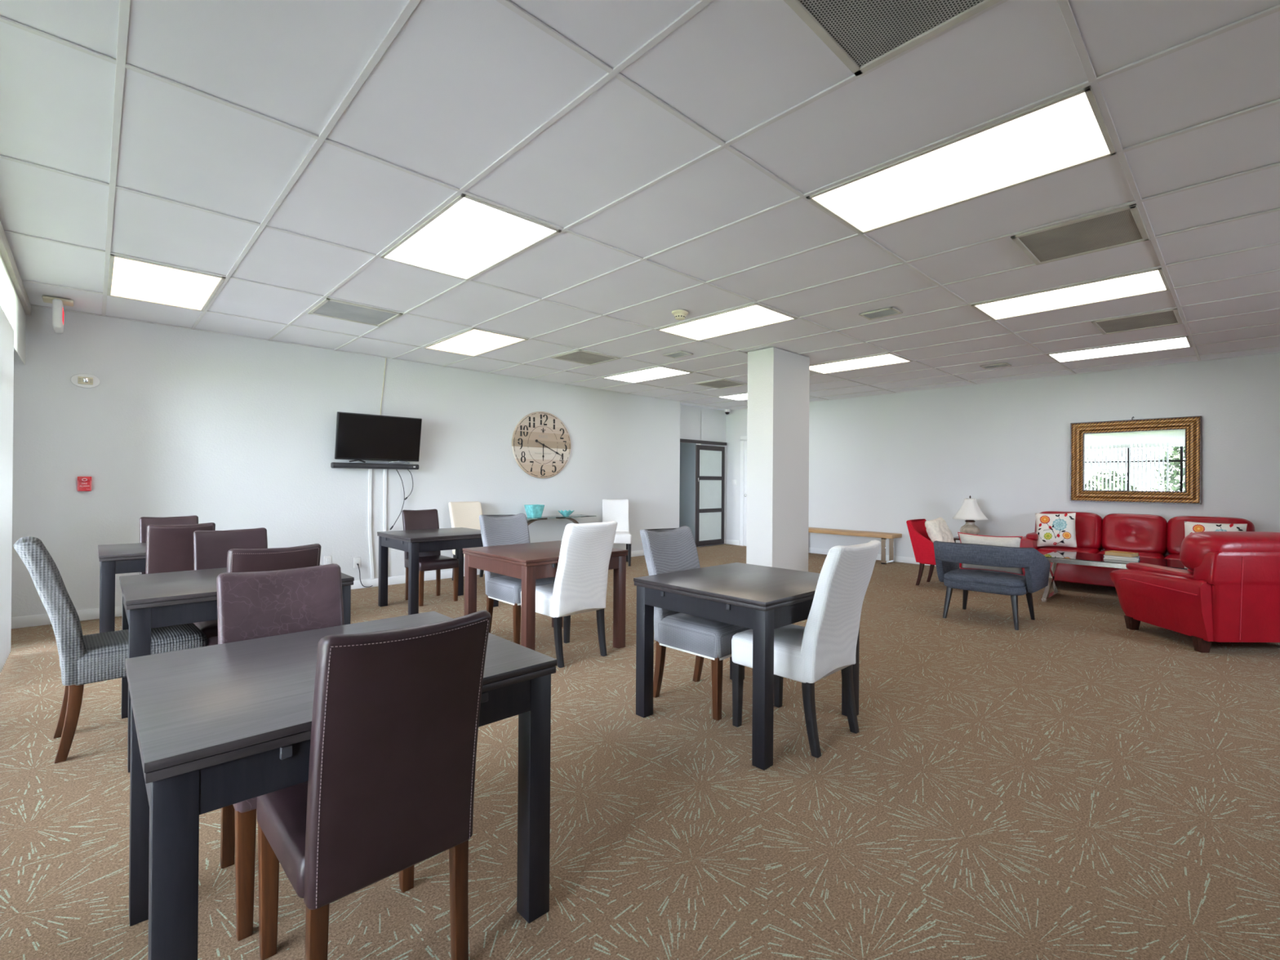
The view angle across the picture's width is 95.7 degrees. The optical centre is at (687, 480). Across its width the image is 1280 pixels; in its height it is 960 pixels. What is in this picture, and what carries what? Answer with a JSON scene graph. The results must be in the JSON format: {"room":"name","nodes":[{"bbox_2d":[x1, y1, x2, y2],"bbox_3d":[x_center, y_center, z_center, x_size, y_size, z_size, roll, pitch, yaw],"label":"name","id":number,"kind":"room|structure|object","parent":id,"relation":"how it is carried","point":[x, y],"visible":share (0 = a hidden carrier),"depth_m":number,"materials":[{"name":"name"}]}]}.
{"room":"communal lounge","nodes":[
{"label":"communal lounge","id":0,"kind":"room"},
{"bbox_2d":[11,305,679,617],"bbox_3d":[-3.030,-0.092,7.658,0.250,2.712,8.020,0,0,44],"label":"wall","id":1,"kind":"structure","parent":0,"point":[229,432],"depth_m":6.06,"materials":[{"name":"white paint"}]},
{"bbox_2d":[0,220,31,315],"bbox_3d":[-1.683,-1.409,1.059,10.800,0.085,0.100,0,0,44],"label":"trim","id":2,"kind":"structure","parent":1,"relation":"attached to","point":[6,252],"depth_m":3.86,"materials":[{"name":"grey paint"}]},
{"bbox_2d":[0,253,26,674],"bbox_3d":[-3.272,-0.076,2.544,6.460,2.590,0.118,0,0,44],"label":"window","id":3,"kind":"structure","parent":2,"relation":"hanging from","point":[12,314],"depth_m":3.81,"materials":[{"name":"white"}]},
{"bbox_2d":[77,476,91,491],"bbox_3d":[-5.318,0.033,5.085,0.046,0.128,0.088,0,0,44],"label":"fire alarm","id":4,"kind":"object","parent":1,"relation":"attached to","point":[84,483],"visible":1,"depth_m":5.08,"materials":[{"name":"red plastic"}]},
{"bbox_2d":[70,373,100,387],"bbox_3d":[-5.310,-0.876,5.086,0.052,0.124,0.184,0,0,44],"label":"fire alarm strobe","id":5,"kind":"object","parent":1,"relation":"attached to","point":[83,380],"visible":1,"depth_m":5.08,"materials":[{"name":"white plastic"}]},
{"bbox_2d":[11,550,644,628],"bbox_3d":[-2.945,1.217,7.563,0.014,0.096,8.000,0,0,44],"label":"baseboard","id":6,"kind":"structure","parent":1,"relation":"attached to","point":[18,622],"depth_m":5.24,"materials":[{"name":"white paint"}]},
{"bbox_2d":[324,555,331,564],"bbox_3d":[-4.027,0.909,6.449,0.008,0.118,0.072,0,0,44],"label":"wall outlet","id":7,"kind":"object","parent":1,"relation":"attached to","point":[327,559],"visible":0.78,"depth_m":6.45,"materials":[{"name":"white plastic"}]},
{"bbox_2d":[353,556,360,568],"bbox_3d":[-3.820,0.952,6.663,0.008,0.118,0.072,0,0,44],"label":"wall outlet","id":8,"kind":"object","parent":1,"relation":"attached to","point":[356,560],"visible":1,"depth_m":6.66,"materials":[{"name":"white plastic"}]},
{"bbox_2d":[356,563,373,586],"bbox_3d":[-3.751,1.106,6.699,0.035,0.288,0.168,0,0,44],"label":"power cord","id":9,"kind":"object","parent":1,"relation":"attached to","point":[357,564],"visible":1,"depth_m":6.66,"materials":[{"name":"black plastic"}]},
{"bbox_2d":[368,468,374,578],"bbox_3d":[-3.711,0.507,6.768,0.016,1.300,0.072,0,0,44],"label":"cable raceway","id":10,"kind":"object","parent":1,"relation":"attached to","point":[370,470],"visible":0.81,"depth_m":6.75,"materials":[{"name":"white paint"}]},
{"bbox_2d":[330,462,418,469],"bbox_3d":[-3.647,-0.162,6.755,0.120,0.064,0.928,0,0,44],"label":"soundbar","id":11,"kind":"object","parent":1,"relation":"attached to","point":[333,464],"visible":1,"depth_m":6.68,"materials":[{"name":"grey plastic"}]},
{"bbox_2d":[389,469,404,529],"bbox_3d":[-3.487,0.235,6.935,0.048,0.727,0.167,0,0,44],"label":"hanging cable","id":12,"kind":"object","parent":11,"relation":"hanging from","point":[392,526],"visible":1,"depth_m":6.96,"materials":[{"name":"black plastic"}]},
{"bbox_2d":[404,469,413,500],"bbox_3d":[-3.394,0.058,7.031,0.048,0.374,0.104,0,0,44],"label":"hanging cable","id":13,"kind":"object","parent":11,"relation":"hanging from","point":[406,498],"visible":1,"depth_m":7.05,"materials":[{"name":"black plastic"}]},
{"bbox_2d":[334,411,422,463],"bbox_3d":[-3.605,-0.474,6.726,0.219,0.552,0.900,0,0,44],"label":"television","id":14,"kind":"object","parent":1,"relation":"attached to","point":[359,437],"visible":1,"depth_m":6.65,"materials":[{"name":"black plastic"}]},
{"bbox_2d":[382,468,388,577],"bbox_3d":[-3.601,0.508,6.881,0.016,1.300,0.061,0,0,44],"label":"cable raceway","id":15,"kind":"object","parent":1,"relation":"attached to","point":[384,501],"visible":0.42,"depth_m":6.86,"materials":[{"name":"white paint"}]},
{"bbox_2d":[511,411,570,478],"bbox_3d":[-2.112,-0.510,8.394,0.042,0.970,0.970,0,0,44],"label":"wall clock","id":16,"kind":"object","parent":1,"relation":"attached to","point":[541,442],"visible":1,"depth_m":8.37,"materials":[{"name":"brown wood"}]},
{"bbox_2d":[0,0,1279,410],"bbox_3d":[0.837,-1.472,5.024,12.600,0.090,10.200,0,0,44],"label":"ceiling","id":17,"kind":"structure","parent":0,"point":[277,149],"depth_m":2.71,"materials":[{"name":"tile"}]},
{"bbox_2d":[42,295,73,333],"bbox_3d":[-5.146,-1.346,4.714,0.300,0.251,0.170,0,0,44],"label":"exit sign","id":18,"kind":"object","parent":17,"relation":"hanging from","point":[57,303],"visible":1,"depth_m":4.63,"materials":[{"name":"beige plastic"}]},
{"bbox_2d":[106,253,225,311],"bbox_3d":[-3.966,-1.461,4.363,1.197,0.010,0.588,0,0,44],"label":"recessed light","id":19,"kind":"object","parent":17,"relation":"in","point":[130,278],"visible":1,"depth_m":4.29,"materials":[{"name":"white plastic"}]},
{"bbox_2d":[307,297,403,326],"bbox_3d":[-2.898,-1.451,5.027,0.586,0.012,0.586,0,0,44],"label":"ceiling vent","id":20,"kind":"object","parent":17,"relation":"in","point":[329,308],"visible":1,"depth_m":5.01,"materials":[{"name":"grey metal"}]},
{"bbox_2d":[380,358,386,415],"bbox_3d":[-3.612,-1.048,6.849,0.033,0.813,0.063,0,0,44],"label":"cable","id":21,"kind":"object","parent":17,"relation":"hanging from","point":[385,358],"visible":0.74,"depth_m":6.85,"materials":[{"name":"beige plastic"}]},
{"bbox_2d":[380,193,561,280],"bbox_3d":[-1.366,-1.445,3.542,1.197,0.010,0.588,0,0,44],"label":"recessed light","id":22,"kind":"object","parent":17,"relation":"in","point":[469,236],"visible":1,"depth_m":3.46,"materials":[{"name":"white plastic"}]},
{"bbox_2d":[422,328,528,356],"bbox_3d":[-2.269,-1.444,6.114,1.197,0.010,0.588,0,0,44],"label":"recessed light","id":23,"kind":"object","parent":17,"relation":"in","point":[473,342],"visible":1,"depth_m":6.07,"materials":[{"name":"white plastic"}]},
{"bbox_2d":[551,349,620,365],"bbox_3d":[-1.201,-1.434,6.778,0.586,0.012,0.586,0,0,44],"label":"ceiling vent","id":24,"kind":"object","parent":17,"relation":"in","point":[583,357],"visible":1,"depth_m":6.78,"materials":[{"name":"grey metal"}]},
{"bbox_2d":[556,351,614,364],"bbox_3d":[-1.201,-1.437,6.778,0.526,0.004,0.526,0,0,44],"label":"grille","id":25,"kind":"object","parent":24,"relation":"attached to","point":[579,357],"depth_m":6.78,"materials":[{"name":"grey metal"}]},
{"bbox_2d":[601,365,692,383],"bbox_3d":[-0.572,-1.428,7.865,1.197,0.010,0.588,0,0,44],"label":"recessed light","id":26,"kind":"object","parent":17,"relation":"in","point":[657,372],"visible":1,"depth_m":7.84,"materials":[{"name":"white plastic"}]},
{"bbox_2d":[662,351,693,358],"bbox_3d":[-0.114,-1.427,6.572,0.300,0.012,0.200,0,0,44],"label":"ceiling vent","id":27,"kind":"object","parent":17,"relation":"in","point":[680,353],"visible":1,"depth_m":6.56,"materials":[{"name":"grey metal"}]},
{"bbox_2d":[671,309,688,319],"bbox_3d":[-0.068,-1.405,4.939,0.144,0.062,0.144,0,0,44],"label":"smoke detector","id":28,"kind":"object","parent":17,"relation":"attached to","point":[679,314],"visible":1,"depth_m":4.90,"materials":[{"name":"beige plastic"}]},
{"bbox_2d":[693,378,747,388],"bbox_3d":[0.495,-1.417,8.529,0.586,0.012,0.586,0,0,44],"label":"ceiling vent","id":29,"kind":"object","parent":17,"relation":"in","point":[718,384],"visible":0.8,"depth_m":8.53,"materials":[{"name":"grey metal"}]},
{"bbox_2d":[697,380,743,387],"bbox_3d":[0.495,-1.420,8.529,0.526,0.004,0.526,0,0,44],"label":"grille","id":30,"kind":"object","parent":29,"relation":"attached to","point":[713,384],"depth_m":8.53,"materials":[{"name":"grey metal"}]},
{"bbox_2d":[656,302,797,341],"bbox_3d":[0.331,-1.428,5.293,1.197,0.010,0.588,0,0,44],"label":"recessed light","id":31,"kind":"object","parent":17,"relation":"in","point":[756,315],"visible":1,"depth_m":5.24,"materials":[{"name":"white plastic"}]},
{"bbox_2d":[724,408,730,414],"bbox_3d":[0.784,-1.358,11.508,0.124,0.108,0.124,0,0,44],"label":"dome camera","id":32,"kind":"object","parent":17,"relation":"attached to","point":[726,411],"visible":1,"depth_m":11.47,"materials":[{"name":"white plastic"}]},
{"bbox_2d":[716,392,747,400],"bbox_3d":[1.125,-1.411,9.616,1.197,0.010,0.588,0,0,44],"label":"recessed light","id":33,"kind":"object","parent":17,"relation":"in","point":[740,397],"visible":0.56,"depth_m":9.84,"materials":[{"name":"white plastic"}]},
{"bbox_2d":[809,352,912,373],"bbox_3d":[2.028,-1.412,7.044,1.197,0.010,0.588,0,0,44],"label":"recessed light","id":34,"kind":"object","parent":17,"relation":"in","point":[890,358],"visible":0.81,"depth_m":7.00,"materials":[{"name":"white plastic"}]},
{"bbox_2d":[858,306,902,319],"bbox_3d":[1.644,-1.419,4.923,0.300,0.012,0.200,0,0,44],"label":"ceiling vent","id":35,"kind":"object","parent":17,"relation":"in","point":[891,311],"visible":1,"depth_m":4.91,"materials":[{"name":"grey metal"}]},
{"bbox_2d":[783,0,1001,76],"bbox_3d":[0.602,-1.431,1.631,0.586,0.021,0.591,0,0,44],"label":"ceiling vent","id":36,"kind":"object","parent":17,"relation":"in","point":[864,34],"visible":1,"depth_m":1.81,"materials":[{"name":"grey metal"}]},
{"bbox_2d":[806,85,1116,234],"bbox_3d":[1.233,-1.429,2.720,1.197,0.010,0.588,0,0,44],"label":"recessed light","id":37,"kind":"object","parent":17,"relation":"in","point":[1069,131],"visible":1,"depth_m":2.62,"materials":[{"name":"white plastic"}]},
{"bbox_2d":[980,362,1011,368],"bbox_3d":[3.774,-1.398,7.078,0.300,0.012,0.200,0,0,44],"label":"ceiling vent","id":38,"kind":"object","parent":17,"relation":"in","point":[999,365],"visible":1,"depth_m":7.07,"materials":[{"name":"grey metal"}]},
{"bbox_2d":[971,267,1169,320],"bbox_3d":[2.930,-1.412,4.471,1.197,0.010,0.588,0,0,44],"label":"recessed light","id":39,"kind":"object","parent":17,"relation":"in","point":[1153,281],"visible":1,"depth_m":4.42,"materials":[{"name":"white plastic"}]},
{"bbox_2d":[1010,203,1150,265],"bbox_3d":[2.301,-1.419,3.384,0.586,0.012,0.586,0,0,44],"label":"ceiling vent","id":40,"kind":"object","parent":17,"relation":"in","point":[1125,225],"visible":1,"depth_m":3.36,"materials":[{"name":"grey metal"}]},
{"bbox_2d":[1046,335,1192,362],"bbox_3d":[4.627,-1.396,6.223,1.197,0.010,0.588,0,0,44],"label":"recessed light","id":41,"kind":"object","parent":17,"relation":"in","point":[1181,342],"visible":1,"depth_m":6.18,"materials":[{"name":"white plastic"}]},
{"bbox_2d":[1091,308,1182,334],"bbox_3d":[3.998,-1.402,5.135,0.586,0.012,0.586,0,0,44],"label":"ceiling vent","id":42,"kind":"object","parent":17,"relation":"in","point":[1168,317],"visible":1,"depth_m":5.12,"materials":[{"name":"grey metal"}]},
{"bbox_2d":[0,543,1279,959],"bbox_3d":[0.887,1.335,5.088,12.600,0.100,10.200,0,0,44],"label":"floor","id":43,"kind":"structure","parent":0,"point":[1073,783],"depth_m":2.22,"materials":[{"name":"carpet"}]},
{"bbox_2d":[13,536,207,763],"bbox_3d":[-2.808,0.762,2.828,0.431,0.982,0.652,0,0,42],"label":"slipcovered chair","id":44,"kind":"object","parent":43,"relation":"on","point":[87,659],"visible":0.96,"depth_m":2.60,"materials":[{"name":"grey fabric"}]},
{"bbox_2d":[97,542,146,632],"bbox_3d":[-3.963,0.879,4.486,0.860,0.740,0.875,0,0,44],"label":"dining table","id":45,"kind":"object","parent":43,"relation":"on","point":[120,558],"visible":0.44,"depth_m":3.94,"materials":[{"name":"black wood"}]},
{"bbox_2d":[139,515,198,574],"bbox_3d":[-4.196,0.777,4.692,0.574,0.942,0.404,0,0,44],"label":"leather chair","id":46,"kind":"object","parent":43,"relation":"on","point":[144,522],"visible":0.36,"depth_m":4.82,"materials":[{"name":"brown leather"}]},
{"bbox_2d":[145,522,215,573],"bbox_3d":[-3.774,0.779,4.269,0.574,0.942,0.404,0,0,44],"label":"leather chair","id":47,"kind":"object","parent":43,"relation":"on","point":[169,548],"visible":0.45,"depth_m":4.06,"materials":[{"name":"brown leather"}]},
{"bbox_2d":[193,527,267,639],"bbox_3d":[-2.733,0.784,3.500,0.574,0.942,0.404,0,0,44],"label":"leather chair","id":48,"kind":"object","parent":43,"relation":"on","point":[211,548],"visible":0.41,"depth_m":3.59,"materials":[{"name":"brown leather"}]},
{"bbox_2d":[119,564,354,772],"bbox_3d":[-2.410,0.886,3.079,0.885,0.740,0.875,0,0,44],"label":"dining table","id":49,"kind":"object","parent":43,"relation":"on","point":[154,600],"visible":0.5,"depth_m":2.64,"materials":[{"name":"black wood"}]},
{"bbox_2d":[207,543,321,645],"bbox_3d":[-2.153,0.787,2.937,0.574,0.942,0.404,0,0,44],"label":"leather chair","id":50,"kind":"object","parent":43,"relation":"on","point":[238,560],"visible":0.23,"depth_m":2.74,"materials":[{"name":"brown leather"}]},
{"bbox_2d":[216,563,344,941],"bbox_3d":[-1.288,0.790,1.906,0.574,0.942,0.404,0,0,44],"label":"leather chair","id":51,"kind":"object","parent":43,"relation":"on","point":[252,605],"visible":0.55,"depth_m":1.98,"materials":[{"name":"brown leather"}]},
{"bbox_2d":[124,611,556,959],"bbox_3d":[-1.011,0.892,1.684,0.880,0.740,0.885,0,0,44],"label":"dining table","id":52,"kind":"object","parent":43,"relation":"on","point":[213,727],"visible":0.79,"depth_m":1.41,"materials":[{"name":"black wood"}]},
{"bbox_2d":[256,609,491,959],"bbox_3d":[-0.808,0.792,1.486,0.574,0.942,0.404,0,0,44],"label":"leather chair","id":53,"kind":"object","parent":43,"relation":"on","point":[388,789],"visible":0.99,"depth_m":1.32,"materials":[{"name":"brown leather"}]},
{"bbox_2d":[401,508,458,606],"bbox_3d":[-2.733,0.791,6.087,0.574,0.942,0.404,0,0,44],"label":"leather chair","id":54,"kind":"object","parent":43,"relation":"on","point":[425,518],"visible":0.72,"depth_m":6.07,"materials":[{"name":"brown leather"}]},
{"bbox_2d":[377,527,498,614],"bbox_3d":[-2.498,0.893,5.782,0.875,0.740,0.870,0,0,44],"label":"dining table","id":55,"kind":"object","parent":43,"relation":"on","point":[413,542],"visible":0.73,"depth_m":5.53,"materials":[{"name":"black wood"}]},
{"bbox_2d":[448,501,483,580],"bbox_3d":[-2.698,0.774,7.286,0.657,0.984,0.431,0,0,44],"label":"slipcovered chair","id":56,"kind":"object","parent":43,"relation":"on","point":[462,514],"visible":0.34,"depth_m":7.41,"materials":[{"name":"beige fabric"}]},
{"bbox_2d":[479,513,555,644],"bbox_3d":[-1.383,0.780,4.727,0.655,0.977,0.431,0,0,44],"label":"slipcovered chair","id":57,"kind":"object","parent":43,"relation":"on","point":[513,529],"visible":0.51,"depth_m":4.70,"materials":[{"name":"grey fabric"}]},
{"bbox_2d":[462,540,628,650],"bbox_3d":[-1.096,0.899,4.417,0.935,0.740,0.870,0,0,44],"label":"dining table","id":58,"kind":"object","parent":43,"relation":"on","point":[528,562],"visible":0.75,"depth_m":4.25,"materials":[{"name":"brown wood"}]},
{"bbox_2d":[526,514,595,525],"bbox_3d":[-1.954,0.900,8.262,0.400,0.748,1.280,0,0,44],"label":"console","id":59,"kind":"object","parent":43,"relation":"on","point":[543,517],"visible":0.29,"depth_m":8.36,"materials":[{"name":"brown"}]},
{"bbox_2d":[524,504,544,518],"bbox_3d":[-2.138,0.435,8.027,0.218,0.178,0.218,0,0,44],"label":"bowl","id":60,"kind":"object","parent":59,"relation":"on","point":[533,511],"visible":1,"depth_m":7.96,"materials":[{"name":"teal ceramic"}]},
{"bbox_2d":[558,510,573,516],"bbox_3d":[-1.776,0.484,8.401,0.257,0.087,0.257,0,0,44],"label":"bowl","id":61,"kind":"object","parent":59,"relation":"on","point":[565,513],"visible":1,"depth_m":8.35,"materials":[{"name":"teal ceramic"}]},
{"bbox_2d":[520,520,617,667],"bbox_3d":[-0.860,0.779,4.176,0.657,0.982,0.431,0,0,44],"label":"slipcovered chair","id":62,"kind":"object","parent":43,"relation":"on","point":[580,585],"visible":0.94,"depth_m":4.00,"materials":[{"name":"white fabric"}]},
{"bbox_2d":[602,498,631,566],"bbox_3d":[-1.101,0.790,8.864,0.431,0.982,0.657,0,0,-10],"label":"slipcovered chair","id":63,"kind":"object","parent":43,"relation":"on","point":[613,509],"visible":0.7,"depth_m":9.02,"materials":[{"name":"white fabric"}]},
{"bbox_2d":[640,525,751,720],"bbox_3d":[0.065,0.786,3.412,0.655,0.977,0.431,0,0,42],"label":"slipcovered chair","id":64,"kind":"object","parent":43,"relation":"on","point":[666,550],"visible":0.75,"depth_m":3.34,"materials":[{"name":"grey fabric"}]},
{"bbox_2d":[633,562,859,770],"bbox_3d":[0.327,0.906,3.139,0.885,0.740,0.885,0,0,44],"label":"dining table","id":65,"kind":"object","parent":43,"relation":"on","point":[762,599],"visible":0.7,"depth_m":2.84,"materials":[{"name":"black wood"}]},
{"bbox_2d":[731,540,880,758],"bbox_3d":[0.597,0.786,2.928,0.657,0.982,0.431,0,0,44],"label":"slipcovered chair","id":66,"kind":"object","parent":43,"relation":"on","point":[826,646],"visible":0.94,"depth_m":2.74,"materials":[{"name":"white fabric"}]},
{"bbox_2d":[808,527,902,564],"bbox_3d":[2.571,1.076,9.641,1.900,0.466,0.360,0,0,44],"label":"wooden bench","id":67,"kind":"object","parent":43,"relation":"on","point":[884,536],"visible":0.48,"depth_m":9.17,"materials":[{"name":"brown wood"}]},
{"bbox_2d":[906,519,960,585],"bbox_3d":[3.154,0.906,7.099,0.774,0.800,0.586,0,0,44],"label":"accent chair","id":68,"kind":"object","parent":43,"relation":"on","point":[922,546],"visible":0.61,"depth_m":7.06,"materials":[{"name":"red fabric"}]},
{"bbox_2d":[924,516,954,542],"bbox_3d":[3.108,0.666,7.119,0.255,0.398,0.436,0,0,44],"label":"throw pillow","id":69,"kind":"object","parent":68,"relation":"on","point":[937,529],"visible":0.78,"depth_m":7.02,"materials":[{"name":"white fabric"}]},
{"bbox_2d":[953,536,959,542],"bbox_3d":[3.996,1.064,8.094,0.460,0.502,0.460,0,0,44],"label":"end table","id":70,"kind":"object","parent":43,"relation":"on","point":[957,538],"visible":0.07,"depth_m":8.06,"materials":[{"name":"brown wood"}]},
{"bbox_2d":[952,495,988,534],"bbox_3d":[3.971,0.515,8.123,0.469,0.595,0.469,0,0,44],"label":"table lamp","id":71,"kind":"object","parent":70,"relation":"on","point":[970,511],"visible":0.96,"depth_m":8.03,"materials":[{"name":"white fabric"}]},
{"bbox_2d":[933,540,1050,630],"bbox_3d":[2.795,0.934,5.381,0.889,0.730,0.796,0,0,44],"label":"bench","id":72,"kind":"object","parent":43,"relation":"on","point":[948,555],"visible":0.98,"depth_m":5.13,"materials":[{"name":"blue fabric"}]},
{"bbox_2d":[943,568,1026,586],"bbox_3d":[2.819,0.898,5.406,0.690,0.078,0.590,0,0,44],"label":"seat cushion","id":73,"kind":"object","parent":72,"relation":"on","point":[969,577],"depth_m":5.24,"materials":[{"name":"blue fabric"}]},
{"bbox_2d":[957,532,1025,575],"bbox_3d":[2.804,0.680,5.353,0.557,0.362,0.176,0,0,44],"label":"lumbar pillow","id":74,"kind":"object","parent":72,"relation":"on","point":[1007,541],"visible":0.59,"depth_m":5.29,"materials":[{"name":"fabric"}]},
{"bbox_2d":[1041,551,1187,602],"bbox_3d":[4.460,1.067,6.015,1.220,0.494,0.740,0,0,44],"label":"coffee table","id":75,"kind":"object","parent":43,"relation":"on","point":[1056,557],"visible":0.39,"depth_m":6.03,"materials":[{"name":"metal"}]},
{"bbox_2d":[1102,556,1140,561],"bbox_3d":[4.476,0.812,5.959,0.290,0.016,0.230,0,0,41],"label":"book","id":76,"kind":"object","parent":75,"relation":"on","point":[1104,557],"visible":0.57,"depth_m":5.87,"materials":[{"name":"paper"}]},
{"bbox_2d":[1104,556,1138,559],"bbox_3d":[4.476,0.798,5.959,0.280,0.012,0.220,0,0,38],"label":"book","id":77,"kind":"object","parent":76,"relation":"on","point":[1104,557],"visible":0.38,"depth_m":5.87,"materials":[{"name":"paper"}]},
{"bbox_2d":[1103,555,1139,559],"bbox_3d":[4.477,0.786,5.959,0.280,0.012,0.210,0,0,43],"label":"book","id":78,"kind":"object","parent":77,"relation":"on","point":[1138,557],"visible":0.57,"depth_m":5.89,"materials":[{"name":"paper"}]},
{"bbox_2d":[1104,550,1138,557],"bbox_3d":[4.477,0.763,5.959,0.170,0.034,0.240,1,0,-33],"label":"book","id":79,"kind":"object","parent":78,"relation":"on","point":[1121,553],"visible":1,"depth_m":5.90,"materials":[{"name":"beige paper"}]},
{"bbox_2d":[1021,511,1255,586],"bbox_3d":[5.197,0.863,6.767,2.203,0.914,0.923,0,0,44],"label":"sofa","id":80,"kind":"object","parent":43,"relation":"on","point":[1149,535],"visible":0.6,"depth_m":6.82,"materials":[{"name":"leather"}]},
{"bbox_2d":[1035,512,1076,547],"bbox_3d":[4.544,0.616,7.134,0.442,0.433,0.212,0,0,33],"label":"throw pillow","id":81,"kind":"object","parent":80,"relation":"on","point":[1051,529],"visible":1,"depth_m":7.08,"materials":[{"name":"white fabric"}]},
{"bbox_2d":[1036,546,1100,555],"bbox_3d":[4.684,0.922,7.108,0.600,0.170,0.700,0,0,44],"label":"seat cushion","id":82,"kind":"object","parent":80,"relation":"on","point":[1044,550],"depth_m":7.01,"materials":[{"name":"red leather"}]},
{"bbox_2d":[1034,511,1102,550],"bbox_3d":[4.878,0.655,7.403,0.735,0.498,0.339,0,0,44],"label":"cushion","id":83,"kind":"object","parent":80,"relation":"on","point":[1088,526],"depth_m":7.15,"materials":[{"name":"red leather"}]},
{"bbox_2d":[1097,549,1164,558],"bbox_3d":[5.118,0.924,6.687,0.600,0.170,0.700,0,0,44],"label":"seat cushion","id":84,"kind":"object","parent":80,"relation":"on","point":[1142,553],"depth_m":6.67,"materials":[{"name":"red leather"}]},
{"bbox_2d":[1101,513,1167,555],"bbox_3d":[5.361,0.657,6.936,0.625,0.498,0.339,0,0,44],"label":"cushion","id":85,"kind":"object","parent":80,"relation":"on","point":[1144,533],"depth_m":6.85,"materials":[{"name":"red leather"}]},
{"bbox_2d":[1164,554,1180,559],"bbox_3d":[5.553,0.926,6.266,0.600,0.170,0.700,0,0,44],"label":"seat cushion","id":86,"kind":"object","parent":80,"relation":"on","point":[1176,557],"depth_m":6.29,"materials":[{"name":"red leather"}]},
{"bbox_2d":[1166,515,1255,554],"bbox_3d":[5.843,0.659,6.468,0.735,0.498,0.339,0,0,44],"label":"cushion","id":87,"kind":"object","parent":80,"relation":"on","point":[1175,533],"depth_m":6.54,"materials":[{"name":"red leather"}]},
{"bbox_2d":[1184,521,1247,537],"bbox_3d":[5.592,0.646,6.132,0.206,0.384,0.505,1,0,-40],"label":"throw pillow","id":88,"kind":"object","parent":80,"relation":"on","point":[1190,527],"visible":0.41,"depth_m":6.14,"materials":[{"name":"white fabric"}]},
{"bbox_2d":[1109,531,1279,653],"bbox_3d":[4.304,0.856,4.741,0.996,0.905,0.950,0,0,-1],"label":"armchair","id":89,"kind":"object","parent":43,"relation":"on","point":[1228,591],"visible":1,"depth_m":4.30,"materials":[{"name":"leather"}]},
{"bbox_2d":[679,442,696,539],"bbox_3d":[-0.487,0.097,11.367,1.120,2.510,1.250,0,0,44],"label":"wall","id":90,"kind":"structure","parent":0,"point":[687,451],"depth_m":11.64,"materials":[{"name":"grey paint"}]},
{"bbox_2d":[680,404,726,546],"bbox_3d":[0.160,-0.059,11.215,0.120,2.712,1.670,0,0,44],"label":"wall","id":91,"kind":"structure","parent":0,"point":[696,423],"depth_m":11.30,"materials":[{"name":"white paint"}]},
{"bbox_2d":[680,438,726,546],"bbox_3d":[0.227,0.257,11.141,0.070,2.040,1.520,0,0,44],"label":"door","id":92,"kind":"structure","parent":91,"relation":"in","point":[709,460],"depth_m":11.34,"materials":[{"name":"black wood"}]},
{"bbox_2d":[746,346,809,571],"bbox_3d":[1.029,-0.066,6.558,0.350,2.712,0.710,0,0,44],"label":"wall column","id":93,"kind":"structure","parent":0,"point":[779,380],"depth_m":6.35,"materials":[{"name":"paint"}]},
{"bbox_2d":[725,352,1279,557],"bbox_3d":[4.701,-0.036,8.033,11.230,2.712,0.120,0,0,44],"label":"wall","id":94,"kind":"structure","parent":0,"point":[880,463],"depth_m":8.13,"materials":[{"name":"white paint"}]},
{"bbox_2d":[725,539,739,545],"bbox_3d":[0.900,1.255,11.611,0.360,0.096,0.014,0,0,44],"label":"baseboard","id":95,"kind":"structure","parent":94,"relation":"attached to","point":[727,541],"depth_m":11.60,"materials":[{"name":"white paint"}]},
{"bbox_2d":[732,480,736,485],"bbox_3d":[0.927,0.053,11.597,0.115,0.115,0.013,0,0,44],"label":"light switch","id":96,"kind":"object","parent":94,"relation":"attached to","point":[734,482],"visible":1,"depth_m":11.59,"materials":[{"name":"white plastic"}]},
{"bbox_2d":[739,435,746,546],"bbox_3d":[1.412,0.219,11.079,1.075,2.172,0.080,0,0,44],"label":"door","id":97,"kind":"structure","parent":94,"relation":"in","point":[743,522],"depth_m":11.41,"materials":[{"name":"white paint"}]},
{"bbox_2d":[808,547,936,566],"bbox_3d":[5.194,1.274,7.449,9.200,0.096,0.014,0,0,44],"label":"baseboard","id":98,"kind":"structure","parent":94,"relation":"attached to","point":[813,550],"depth_m":9.30,"materials":[{"name":"white paint"}]},
{"bbox_2d":[1070,415,1201,504],"bbox_3d":[5.497,-0.253,7.145,1.287,1.064,0.050,0,0,44],"label":"wall mirror","id":99,"kind":"object","parent":94,"relation":"attached to","point":[1157,460],"visible":1,"depth_m":7.11,"materials":[{"name":"brown metal"}]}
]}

